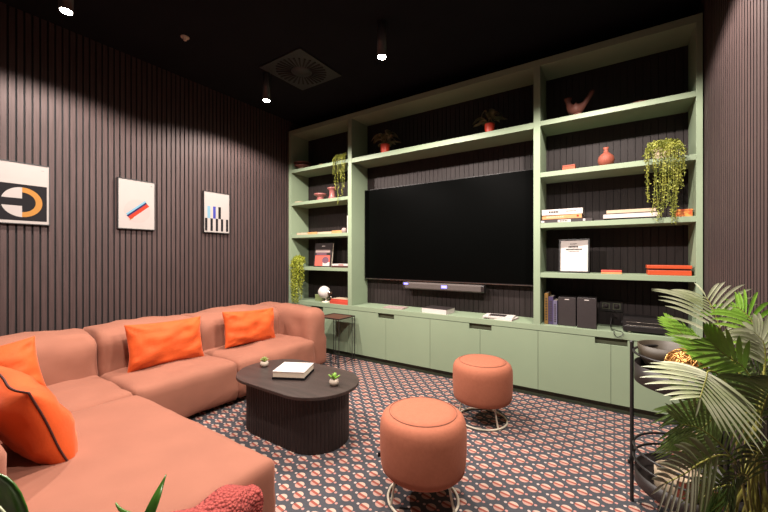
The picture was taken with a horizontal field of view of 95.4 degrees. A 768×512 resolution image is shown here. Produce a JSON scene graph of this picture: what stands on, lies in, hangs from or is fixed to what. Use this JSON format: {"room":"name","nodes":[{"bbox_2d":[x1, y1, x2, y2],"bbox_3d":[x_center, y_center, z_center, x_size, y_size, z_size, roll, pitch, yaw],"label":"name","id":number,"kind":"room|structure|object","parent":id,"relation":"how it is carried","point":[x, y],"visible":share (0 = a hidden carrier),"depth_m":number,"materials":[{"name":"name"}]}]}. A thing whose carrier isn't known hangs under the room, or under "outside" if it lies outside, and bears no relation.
{"room":"tv lounge","nodes":[
{"label":"tv lounge","id":0,"kind":"room"},
{"bbox_2d":[0,2,301,335],"bbox_3d":[-2.714,-0.300,2.575,0.112,3.000,5.705,0,0,33],"label":"wall","id":1,"kind":"structure","parent":0,"point":[86,110],"depth_m":3.10,"materials":[{"name":"brown wood"}]},
{"bbox_2d":[0,159,49,225],"bbox_3d":[-2.650,-0.457,2.544,0.024,0.450,0.323,0,0,33],"label":"framed print","id":2,"kind":"object","parent":1,"relation":"attached to","point":[24,187],"visible":1,"depth_m":2.56,"materials":[{"name":"white paper"}]},
{"bbox_2d":[117,177,154,230],"bbox_3d":[-2.239,-0.464,3.166,0.024,0.447,0.298,0,0,33],"label":"framed print","id":3,"kind":"object","parent":1,"relation":"attached to","point":[135,198],"visible":1,"depth_m":3.15,"materials":[{"name":"white paper"}]},
{"bbox_2d":[202,190,229,233],"bbox_3d":[-1.820,-0.469,3.801,0.024,0.441,0.298,0,0,33],"label":"framed print","id":4,"kind":"object","parent":1,"relation":"attached to","point":[215,205],"visible":1,"depth_m":3.78,"materials":[{"name":"white paper"}]},
{"bbox_2d":[260,361,268,366],"bbox_3d":[-0.896,0.807,2.617,0.062,0.040,0.062,0,0,33],"label":"pot","id":5,"kind":"object","parent":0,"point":[263,363],"depth_m":2.60,"materials":[{"name":"ceramic"}]},
{"bbox_2d":[329,378,338,385],"bbox_3d":[-0.320,0.807,2.237,0.062,0.040,0.062,0,0,33],"label":"pot","id":6,"kind":"object","parent":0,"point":[333,381],"depth_m":2.22,"materials":[{"name":"ceramic"}]},
{"bbox_2d":[0,0,701,126],"bbox_3d":[-0.914,-1.850,1.446,4.360,0.100,5.805,0,0,33],"label":"ceiling","id":7,"kind":"structure","parent":0,"point":[431,44],"depth_m":2.87,"materials":[{"name":"black paint"}]},
{"bbox_2d":[58,0,73,14],"bbox_3d":[-1.992,-1.665,2.191,0.072,0.270,0.072,0,0,33],"label":"ceiling spotlight","id":8,"kind":"object","parent":7,"relation":"attached to","point":[66,7],"visible":1,"depth_m":2.18,"materials":[{"name":"black paint"}]},
{"bbox_2d":[181,35,188,40],"bbox_3d":[-1.636,-1.785,2.874,0.064,0.030,0.064,0,0,33],"label":"sensor","id":9,"kind":"object","parent":7,"relation":"attached to","point":[184,37],"visible":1,"depth_m":2.86,"materials":[{"name":"plastic"}]},
{"bbox_2d":[263,72,269,101],"bbox_3d":[-1.160,-1.665,3.451,0.072,0.270,0.072,0,0,33],"label":"ceiling spotlight","id":10,"kind":"object","parent":7,"relation":"attached to","point":[266,75],"visible":1,"depth_m":3.42,"materials":[{"name":"black paint"}]},
{"bbox_2d":[259,48,340,89],"bbox_3d":[-0.802,-1.788,3.394,0.550,0.021,0.550,0,0,33],"label":"ceiling vent","id":11,"kind":"object","parent":7,"relation":"in","point":[299,68],"visible":1,"depth_m":3.35,"materials":[{"name":"black metal"}]},
{"bbox_2d":[377,19,385,59],"bbox_3d":[-0.017,-1.665,2.696,0.072,0.270,0.072,0,0,33],"label":"ceiling spotlight","id":12,"kind":"object","parent":7,"relation":"attached to","point":[381,24],"visible":1,"depth_m":2.67,"materials":[{"name":"black paint"}]},
{"bbox_2d":[187,353,717,511],"bbox_3d":[-0.914,1.200,1.446,4.360,0.001,5.805,0,0,33],"label":"floor","id":13,"kind":"structure","parent":0,"point":[551,455],"depth_m":2.10,"materials":[{"name":"carpet"}]},
{"bbox_2d":[0,473,166,511],"bbox_3d":[-0.640,0.785,0.654,0.330,0.829,0.305,0,0,33],"label":"leaf plant","id":14,"kind":"object","parent":13,"relation":"on","point":[12,499],"visible":1,"depth_m":0.63,"materials":[{"name":"plant"}]},
{"bbox_2d":[0,301,325,511],"bbox_3d":[-1.219,0.847,2.486,2.421,0.651,2.922,0,0,33],"label":"sectional sofa","id":15,"kind":"object","parent":13,"relation":"on","point":[134,429],"visible":0.76,"depth_m":1.88,"materials":[{"name":"fabric"}]},
{"bbox_2d":[0,336,45,385],"bbox_3d":[-2.183,0.680,1.952,0.232,0.396,0.434,0,0,33],"label":"throw cushion","id":16,"kind":"object","parent":15,"relation":"on","point":[21,355],"visible":0.56,"depth_m":2.01,"materials":[{"name":"orange fabric"}]},
{"bbox_2d":[0,366,77,464],"bbox_3d":[-1.527,0.685,1.498,0.559,0.454,0.267,0,0,33],"label":"throw cushion","id":17,"kind":"object","parent":15,"relation":"on","point":[34,425],"visible":0.94,"depth_m":1.38,"materials":[{"name":"orange fabric"}]},
{"bbox_2d":[124,316,203,372],"bbox_3d":[-1.714,0.680,2.763,0.212,0.348,0.568,0,0,33],"label":"throw cushion","id":18,"kind":"object","parent":15,"relation":"on","point":[151,344],"visible":0.98,"depth_m":2.67,"materials":[{"name":"orange fabric"}]},
{"bbox_2d":[172,484,263,511],"bbox_3d":[-0.701,1.008,1.041,0.142,0.340,0.785,0,0,33],"label":"knitted throw","id":19,"kind":"object","parent":15,"relation":"on","point":[230,497],"visible":1,"depth_m":1.25,"materials":[{"name":"pink fabric"}]},
{"bbox_2d":[222,308,274,347],"bbox_3d":[-1.291,0.685,3.394,0.220,0.350,0.577,0,0,33],"label":"throw cushion","id":20,"kind":"object","parent":15,"relation":"on","point":[241,327],"visible":0.91,"depth_m":3.29,"materials":[{"name":"orange fabric"}]},
{"bbox_2d":[236,359,358,455],"bbox_3d":[-0.607,1.014,2.421,0.945,0.373,0.555,0,0,33],"label":"coffee table","id":21,"kind":"object","parent":13,"relation":"on","point":[310,416],"visible":0.96,"depth_m":2.20,"materials":[{"name":"brown wood"}]},
{"bbox_2d":[260,356,268,366],"bbox_3d":[-0.895,0.790,2.617,0.064,0.073,0.062,0,0,33],"label":"potted succulent","id":22,"kind":"object","parent":21,"relation":"on","point":[264,362],"visible":1,"depth_m":2.60,"materials":[{"name":"ceramic"}]},
{"bbox_2d":[272,362,313,380],"bbox_3d":[-0.627,0.799,2.434,0.224,0.055,0.210,0,0,6],"label":"book","id":23,"kind":"object","parent":21,"relation":"on","point":[299,371],"visible":1,"depth_m":2.36,"materials":[{"name":"white paper"}]},
{"bbox_2d":[328,372,339,385],"bbox_3d":[-0.321,0.788,2.239,0.062,0.078,0.076,0,0,-38],"label":"potted succulent","id":24,"kind":"object","parent":21,"relation":"on","point":[333,381],"visible":1,"depth_m":2.22,"materials":[{"name":"ceramic"}]},
{"bbox_2d":[291,303,350,356],"bbox_3d":[-0.755,0.915,4.505,1.026,0.570,0.316,0,0,33],"label":"base cabinet","id":25,"kind":"object","parent":13,"relation":"on","point":[342,326],"visible":0.32,"depth_m":4.19,"materials":[{"name":"green paint"}]},
{"bbox_2d":[289,297,689,341],"bbox_3d":[0.538,0.603,3.650,4.126,0.050,0.319,0,0,33],"label":"countertop","id":26,"kind":"structure","parent":25,"relation":"on","point":[603,330],"depth_m":3.18,"materials":[{"name":"green paint"}]},
{"bbox_2d":[315,294,328,300],"bbox_3d":[-0.809,0.539,4.555,0.161,0.078,0.092,0,0,33],"label":"box","id":27,"kind":"object","parent":26,"relation":"on","point":[317,297],"visible":0.46,"depth_m":4.53,"materials":[{"name":"green"}]},
{"bbox_2d":[318,286,331,301],"bbox_3d":[-0.739,0.478,4.405,0.184,0.200,0.156,0,0,-1],"label":"globe lamp","id":28,"kind":"object","parent":26,"relation":"on","point":[324,291],"visible":0.94,"depth_m":4.35,"materials":[{"name":"white glass"}]},
{"bbox_2d":[330,300,347,304],"bbox_3d":[-0.498,0.560,4.260,0.283,0.036,0.170,0,0,33],"label":"book","id":29,"kind":"object","parent":26,"relation":"on","point":[331,301],"visible":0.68,"depth_m":4.18,"materials":[{"name":"red paper"}]},
{"bbox_2d":[331,297,347,301],"bbox_3d":[-0.493,0.529,4.263,0.263,0.025,0.160,0,0,30],"label":"book","id":30,"kind":"object","parent":29,"relation":"on","point":[337,298],"visible":0.83,"depth_m":4.23,"materials":[{"name":"red paper"}]},
{"bbox_2d":[383,305,407,309],"bbox_3d":[0.131,0.572,3.887,0.240,0.012,0.150,0,0,29],"label":"magazine","id":31,"kind":"object","parent":26,"relation":"on","point":[389,306],"visible":1,"depth_m":3.84,"materials":[{"name":"paper"}]},
{"bbox_2d":[422,305,454,314],"bbox_3d":[0.560,0.554,3.597,0.275,0.048,0.200,0,0,36],"label":"book","id":32,"kind":"object","parent":26,"relation":"on","point":[443,310],"visible":1,"depth_m":3.53,"materials":[{"name":"white paper"}]},
{"bbox_2d":[289,13,702,337],"bbox_3d":[0.539,-0.541,3.651,4.126,2.238,0.316,0,0,33],"label":"bookcase","id":33,"kind":"object","parent":26,"relation":"on","point":[685,31],"visible":0.94,"depth_m":3.00,"materials":[{"name":"green paint"}]},
{"bbox_2d":[289,254,305,301],"bbox_3d":[-1.139,0.295,4.589,0.217,0.639,0.387,0,0,-8],"label":"trailing plant","id":34,"kind":"object","parent":33,"relation":"hanging from","point":[298,261],"visible":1,"depth_m":4.53,"materials":[{"name":"green plant"}]},
{"bbox_2d":[294,161,311,168],"bbox_3d":[-1.082,-1.188,4.670,0.236,0.103,0.236,0,0,33],"label":"bowls","id":35,"kind":"object","parent":33,"relation":"on","point":[300,164],"visible":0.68,"depth_m":4.60,"materials":[{"name":"ceramic"}]},
{"bbox_2d":[314,193,326,199],"bbox_3d":[-0.811,-0.747,4.467,0.168,0.088,0.168,0,0,33],"label":"pedestal bowl","id":36,"kind":"object","parent":33,"relation":"on","point":[319,195],"visible":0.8,"depth_m":4.42,"materials":[{"name":"pink ceramic"}]},
{"bbox_2d":[313,243,333,266],"bbox_3d":[-0.774,-0.012,4.492,0.304,0.306,0.063,0,0,33],"label":"book","id":37,"kind":"object","parent":33,"relation":"on","point":[323,257],"visible":0.96,"depth_m":4.47,"materials":[{"name":"paper"}]},
{"bbox_2d":[315,246,329,265],"bbox_3d":[-0.787,-0.003,4.483,0.255,0.257,0.033,0,0,33],"label":"picture","id":38,"kind":"object","parent":37,"relation":"attached to","point":[322,253],"depth_m":4.48},
{"bbox_2d":[327,187,336,197],"bbox_3d":[-0.644,-0.776,4.357,0.120,0.146,0.120,0,0,33],"label":"vase","id":39,"kind":"object","parent":33,"relation":"on","point":[331,189],"visible":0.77,"depth_m":4.32,"materials":[{"name":"pink ceramic"}]},
{"bbox_2d":[332,152,346,203],"bbox_3d":[-0.543,-0.925,4.227,0.213,0.643,0.353,0,0,0],"label":"trailing plant","id":40,"kind":"object","parent":33,"relation":"on","point":[337,157],"visible":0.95,"depth_m":4.16,"materials":[{"name":"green plant"}]},
{"bbox_2d":[331,266,347,267],"bbox_3d":[-0.486,0.129,4.264,0.271,0.022,0.160,0,0,33],"label":"book","id":41,"kind":"object","parent":33,"relation":"on","point":[331,266],"visible":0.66,"depth_m":4.20,"materials":[{"name":"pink paper"}]},
{"bbox_2d":[332,264,347,265],"bbox_3d":[-0.486,0.107,4.264,0.261,0.022,0.151,0,0,33],"label":"book","id":42,"kind":"object","parent":41,"relation":"on","point":[332,264],"visible":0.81,"depth_m":4.20,"materials":[{"name":"white paper"}]},
{"bbox_2d":[372,130,399,151],"bbox_3d":[0.032,-1.260,3.872,0.330,0.246,0.237,0,0,33],"label":"potted plant","id":43,"kind":"object","parent":33,"relation":"on","point":[384,146],"visible":0.95,"depth_m":3.85,"materials":[{"name":"green plant"}]},
{"bbox_2d":[473,109,505,131],"bbox_3d":[0.984,-1.245,3.236,0.183,0.216,0.308,0,0,-34],"label":"potted plant","id":44,"kind":"object","parent":33,"relation":"on","point":[489,124],"visible":0.98,"depth_m":3.21,"materials":[{"name":"green plant"}]},
{"bbox_2d":[540,218,593,222],"bbox_3d":[1.533,-0.288,2.948,0.393,0.024,0.221,0,0,33],"label":"book","id":45,"kind":"object","parent":33,"relation":"on","point":[579,219],"visible":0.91,"depth_m":2.85,"materials":[{"name":"white paper"}]},
{"bbox_3d":[1.513,-0.303,2.955,0.307,0.006,0.215,0,0,33],"label":"book","id":46,"kind":"object","parent":45,"relation":"on","visible":0},
{"bbox_2d":[542,213,583,219],"bbox_3d":[1.513,-0.324,2.955,0.297,0.034,0.205,0,0,33],"label":"book","id":47,"kind":"object","parent":46,"relation":"on","point":[580,215],"visible":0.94,"depth_m":2.87,"materials":[{"name":"yellow paper"}]},
{"bbox_2d":[542,208,584,215],"bbox_3d":[1.515,-0.363,2.954,0.299,0.045,0.211,0,0,33],"label":"book","id":48,"kind":"object","parent":47,"relation":"on","point":[569,210],"visible":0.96,"depth_m":2.87,"materials":[{"name":"white paper"}]},
{"bbox_2d":[562,164,575,169],"bbox_3d":[1.529,-0.724,2.885,0.093,0.042,0.082,0,0,33],"label":"trinket box","id":49,"kind":"object","parent":33,"relation":"on","point":[571,166],"visible":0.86,"depth_m":2.85,"materials":[{"name":"ceramic"}]},
{"bbox_2d":[559,238,589,272],"bbox_3d":[1.582,-0.002,2.912,0.229,0.283,0.047,0,0,39],"label":"print","id":50,"kind":"object","parent":33,"relation":"on","point":[574,254],"visible":1,"depth_m":2.91,"materials":[{"name":"white paper"}]},
{"bbox_2d":[564,89,593,114],"bbox_3d":[1.586,-1.234,2.848,0.219,0.193,0.110,0,0,33],"label":"bird","id":51,"kind":"object","parent":33,"relation":"on","point":[572,109],"visible":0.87,"depth_m":2.82},
{"bbox_2d":[598,147,614,164],"bbox_3d":[1.742,-0.776,2.744,0.114,0.147,0.114,0,0,33],"label":"bottle vase","id":52,"kind":"object","parent":33,"relation":"on","point":[606,158],"visible":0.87,"depth_m":2.71,"materials":[{"name":"ceramic"}]},
{"bbox_2d":[601,270,621,273],"bbox_3d":[1.782,0.125,2.739,0.137,0.030,0.065,0,0,33],"label":"case","id":53,"kind":"object","parent":33,"relation":"on","point":[602,271],"visible":0.97,"depth_m":2.71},
{"bbox_2d":[603,216,654,219],"bbox_3d":[1.897,-0.282,2.720,0.323,0.012,0.220,0,0,33],"label":"magazine","id":54,"kind":"object","parent":33,"relation":"on","point":[652,216],"visible":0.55,"depth_m":2.62,"materials":[{"name":"black paper"}]},
{"bbox_2d":[603,212,659,218],"bbox_3d":[1.895,-0.303,2.703,0.343,0.030,0.220,0,0,30],"label":"magazine","id":55,"kind":"object","parent":54,"relation":"on","point":[648,214],"visible":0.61,"depth_m":2.61,"materials":[{"name":"white paper"}]},
{"bbox_2d":[606,211,652,214],"bbox_3d":[1.902,-0.323,2.710,0.300,0.008,0.220,0,0,33],"label":"magazine","id":56,"kind":"object","parent":55,"relation":"on","point":[646,211],"visible":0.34,"depth_m":2.61,"materials":[{"name":"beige paper"}]},
{"bbox_2d":[606,208,655,213],"bbox_3d":[1.902,-0.339,2.710,0.310,0.024,0.220,0,0,33],"label":"magazine","id":57,"kind":"object","parent":56,"relation":"on","point":[643,209],"visible":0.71,"depth_m":2.62,"materials":[{"name":"beige paper"}]},
{"bbox_2d":[642,138,687,223],"bbox_3d":[2.040,-0.539,2.547,0.264,0.645,0.264,0,0,40],"label":"trailing plant","id":58,"kind":"object","parent":33,"relation":"on","point":[668,148],"visible":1,"depth_m":2.47,"materials":[{"name":"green plant"}]},
{"bbox_2d":[646,265,691,275],"bbox_3d":[2.094,0.104,2.580,0.254,0.072,0.157,0,0,33],"label":"box","id":59,"kind":"object","parent":33,"relation":"on","point":[674,270],"visible":1,"depth_m":2.52,"materials":[{"name":"orange cardboard"}]},
{"bbox_2d":[647,268,690,270],"bbox_3d":[2.095,0.098,2.580,0.236,0.011,0.135,0,0,33],"label":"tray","id":60,"kind":"object","parent":59,"relation":"on","point":[648,269],"depth_m":2.52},
{"bbox_2d":[674,209,692,216],"bbox_3d":[2.161,-0.304,2.527,0.093,0.056,0.124,0,0,33],"label":"box","id":61,"kind":"object","parent":33,"relation":"on","point":[683,212],"visible":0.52,"depth_m":2.48,"materials":[{"name":"orange cardboard"}]},
{"bbox_2d":[482,317,518,321],"bbox_3d":[1.081,0.571,3.241,0.270,0.014,0.190,0,0,39],"label":"magazine","id":62,"kind":"object","parent":26,"relation":"on","point":[515,318],"visible":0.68,"depth_m":3.16,"materials":[{"name":"white paper"}]},
{"bbox_2d":[483,313,515,319],"bbox_3d":[1.070,0.557,3.242,0.260,0.013,0.180,0,0,29],"label":"magazine","id":63,"kind":"object","parent":62,"relation":"on","point":[489,315],"visible":1,"depth_m":3.20,"materials":[{"name":"white paper"}]},
{"bbox_2d":[489,314,506,316],"bbox_3d":[1.062,0.551,3.259,0.150,0.001,0.120,0,0,29],"label":"picture","id":64,"kind":"object","parent":63,"relation":"on","point":[495,315],"depth_m":3.24},
{"bbox_2d":[544,291,550,323],"bbox_3d":[1.428,0.447,3.046,0.028,0.262,0.174,0,0,33],"label":"book","id":65,"kind":"object","parent":26,"relation":"on","point":[547,293],"visible":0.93,"depth_m":2.98,"materials":[{"name":"paper"}]},
{"bbox_2d":[548,295,555,324],"bbox_3d":[1.456,0.461,3.027,0.036,0.235,0.174,0,0,33],"label":"book","id":66,"kind":"object","parent":26,"relation":"on","point":[551,298],"visible":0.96,"depth_m":2.96,"materials":[{"name":"purple paper"}]},
{"bbox_2d":[553,299,557,324],"bbox_3d":[1.485,0.475,3.008,0.029,0.205,0.174,0,0,33],"label":"book","id":67,"kind":"object","parent":26,"relation":"on","point":[555,301],"visible":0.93,"depth_m":2.94,"materials":[{"name":"purple paper"}]},
{"bbox_2d":[558,295,576,326],"bbox_3d":[1.551,0.460,2.949,0.130,0.236,0.148,0,0,33],"label":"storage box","id":68,"kind":"object","parent":26,"relation":"on","point":[567,305],"visible":0.98,"depth_m":2.89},
{"bbox_2d":[577,296,596,328],"bbox_3d":[1.654,0.457,2.845,0.135,0.243,0.148,0,0,33],"label":"speaker","id":69,"kind":"object","parent":26,"relation":"on","point":[586,305],"visible":1,"depth_m":2.79},
{"bbox_2d":[610,312,622,336],"bbox_3d":[1.821,0.535,2.759,0.073,0.161,0.286,0,0,26],"label":"cable","id":70,"kind":"object","parent":26,"relation":"on","point":[612,312],"visible":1,"depth_m":2.73,"materials":[{"name":"black plastic"}]},
{"bbox_2d":[621,314,670,335],"bbox_3d":[2.006,0.526,2.683,0.309,0.104,0.262,0,0,33],"label":"record player","id":71,"kind":"object","parent":26,"relation":"on","point":[636,323],"visible":0.85,"depth_m":2.60},
{"bbox_2d":[325,313,354,364],"bbox_3d":[-0.541,0.939,3.958,0.324,0.522,0.281,0,0,33],"label":"wire side table","id":72,"kind":"object","parent":13,"relation":"on","point":[334,316],"visible":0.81,"depth_m":3.95,"materials":[{"name":"black paint"}]},
{"bbox_2d":[349,310,431,373],"bbox_3d":[0.111,0.915,3.933,1.050,0.570,0.316,0,0,33],"label":"base cabinet","id":73,"kind":"object","parent":13,"relation":"on","point":[400,341],"visible":0.88,"depth_m":3.78,"materials":[{"name":"green paint"}]},
{"bbox_2d":[378,397,466,511],"bbox_3d":[0.192,0.978,1.730,0.424,0.442,0.424,0,0,33],"label":"round stool","id":74,"kind":"object","parent":13,"relation":"on","point":[423,440],"visible":1,"depth_m":1.57,"materials":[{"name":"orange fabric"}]},
{"bbox_2d":[453,354,512,430],"bbox_3d":[0.720,0.978,2.563,0.424,0.442,0.424,0,0,-28],"label":"round stool","id":75,"kind":"object","parent":13,"relation":"on","point":[480,381],"visible":0.94,"depth_m":2.40,"materials":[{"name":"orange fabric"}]},
{"bbox_2d":[430,319,538,395],"bbox_3d":[0.970,0.915,3.366,1.007,0.570,0.316,0,0,33],"label":"base cabinet","id":76,"kind":"object","parent":13,"relation":"on","point":[449,340],"visible":0.73,"depth_m":3.20,"materials":[{"name":"green paint"}]},
{"bbox_2d":[538,330,695,426],"bbox_3d":[1.825,0.915,2.801,1.043,0.570,0.316,0,0,33],"label":"base cabinet","id":77,"kind":"object","parent":13,"relation":"on","point":[592,371],"visible":0.7,"depth_m":2.75,"materials":[{"name":"green paint"}]},
{"bbox_2d":[627,340,758,511],"bbox_3d":[1.369,0.806,1.577,0.444,0.788,0.425,0,0,33],"label":"plant stand","id":78,"kind":"object","parent":13,"relation":"on","point":[642,466],"visible":0.29,"depth_m":1.62,"materials":[{"name":"black paint"}]},
{"bbox_2d":[637,340,682,369],"bbox_3d":[1.353,0.486,1.677,0.226,0.115,0.226,0,0,33],"label":"serving bowl","id":79,"kind":"object","parent":78,"relation":"on","point":[659,352],"visible":0.34,"depth_m":1.69,"materials":[{"name":"beige ceramic"}]},
{"bbox_2d":[634,357,722,399],"bbox_3d":[1.376,0.547,1.572,0.410,0.085,0.410,0,0,33],"label":"tray","id":80,"kind":"object","parent":78,"relation":"on","point":[639,372],"depth_m":1.55,"materials":[{"name":"black metal"}]},
{"bbox_2d":[654,460,703,502],"bbox_3d":[1.322,1.010,1.571,0.172,0.090,0.173,0,0,33],"label":"pot","id":81,"kind":"object","parent":78,"relation":"on","point":[657,483],"visible":0.26,"depth_m":1.57,"materials":[{"name":"ceramic"}]},
{"bbox_2d":[664,348,707,380],"bbox_3d":[1.294,0.472,1.500,0.145,0.149,0.149,0,0,33],"label":"orb","id":82,"kind":"object","parent":78,"relation":"on","point":[682,357],"visible":0.28,"depth_m":1.48,"materials":[{"name":"wicker"}]},
{"bbox_2d":[634,453,746,511],"bbox_3d":[1.376,1.032,1.572,0.410,0.065,0.410,0,0,33],"label":"tray","id":83,"kind":"object","parent":78,"relation":"on","point":[644,480],"depth_m":1.59,"materials":[{"name":"black metal"}]},
{"bbox_2d":[641,282,767,511],"bbox_3d":[0.990,0.644,0.984,0.396,1.111,0.706,0,0,41],"label":"potted palm","id":84,"kind":"object","parent":13,"relation":"on","point":[738,403],"visible":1,"depth_m":0.94,"materials":[{"name":"green palm foliage"},{"name":"yellow green cane"},{"name":"soil"}]},
{"bbox_2d":[308,45,687,326],"bbox_3d":[0.658,-0.300,3.826,4.360,3.000,0.100,0,0,33],"label":"wall","id":85,"kind":"structure","parent":0,"point":[665,73],"depth_m":3.13,"materials":[{"name":"brown wood"}]},
{"bbox_2d":[402,282,485,292],"bbox_3d":[0.625,0.325,3.701,0.916,0.074,0.142,0,0,33],"label":"soundbar","id":86,"kind":"object","parent":85,"relation":"attached to","point":[407,285],"visible":1,"depth_m":3.62,"materials":[{"name":"grey"}]},
{"bbox_2d":[365,169,532,285],"bbox_3d":[0.597,-0.261,3.756,1.945,1.078,0.080,0,0,33],"label":"television","id":87,"kind":"object","parent":85,"relation":"attached to","point":[475,229],"visible":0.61,"depth_m":3.63,"materials":[{"name":"black plastic"}]},
{"bbox_2d":[600,300,622,311],"bbox_3d":[1.907,0.420,2.933,0.162,0.090,0.013,0,0,33],"label":"wall socket","id":88,"kind":"object","parent":85,"relation":"attached to","point":[605,305],"visible":1,"depth_m":2.93,"materials":[{"name":"black plastic"}]},
{"bbox_2d":[697,0,767,507],"bbox_3d":[0.830,-0.300,0.234,0.112,3.000,5.705,0,0,33],"label":"wall","id":89,"kind":"structure","parent":0,"point":[735,32],"depth_m":1.75,"materials":[{"name":"brown wood"}]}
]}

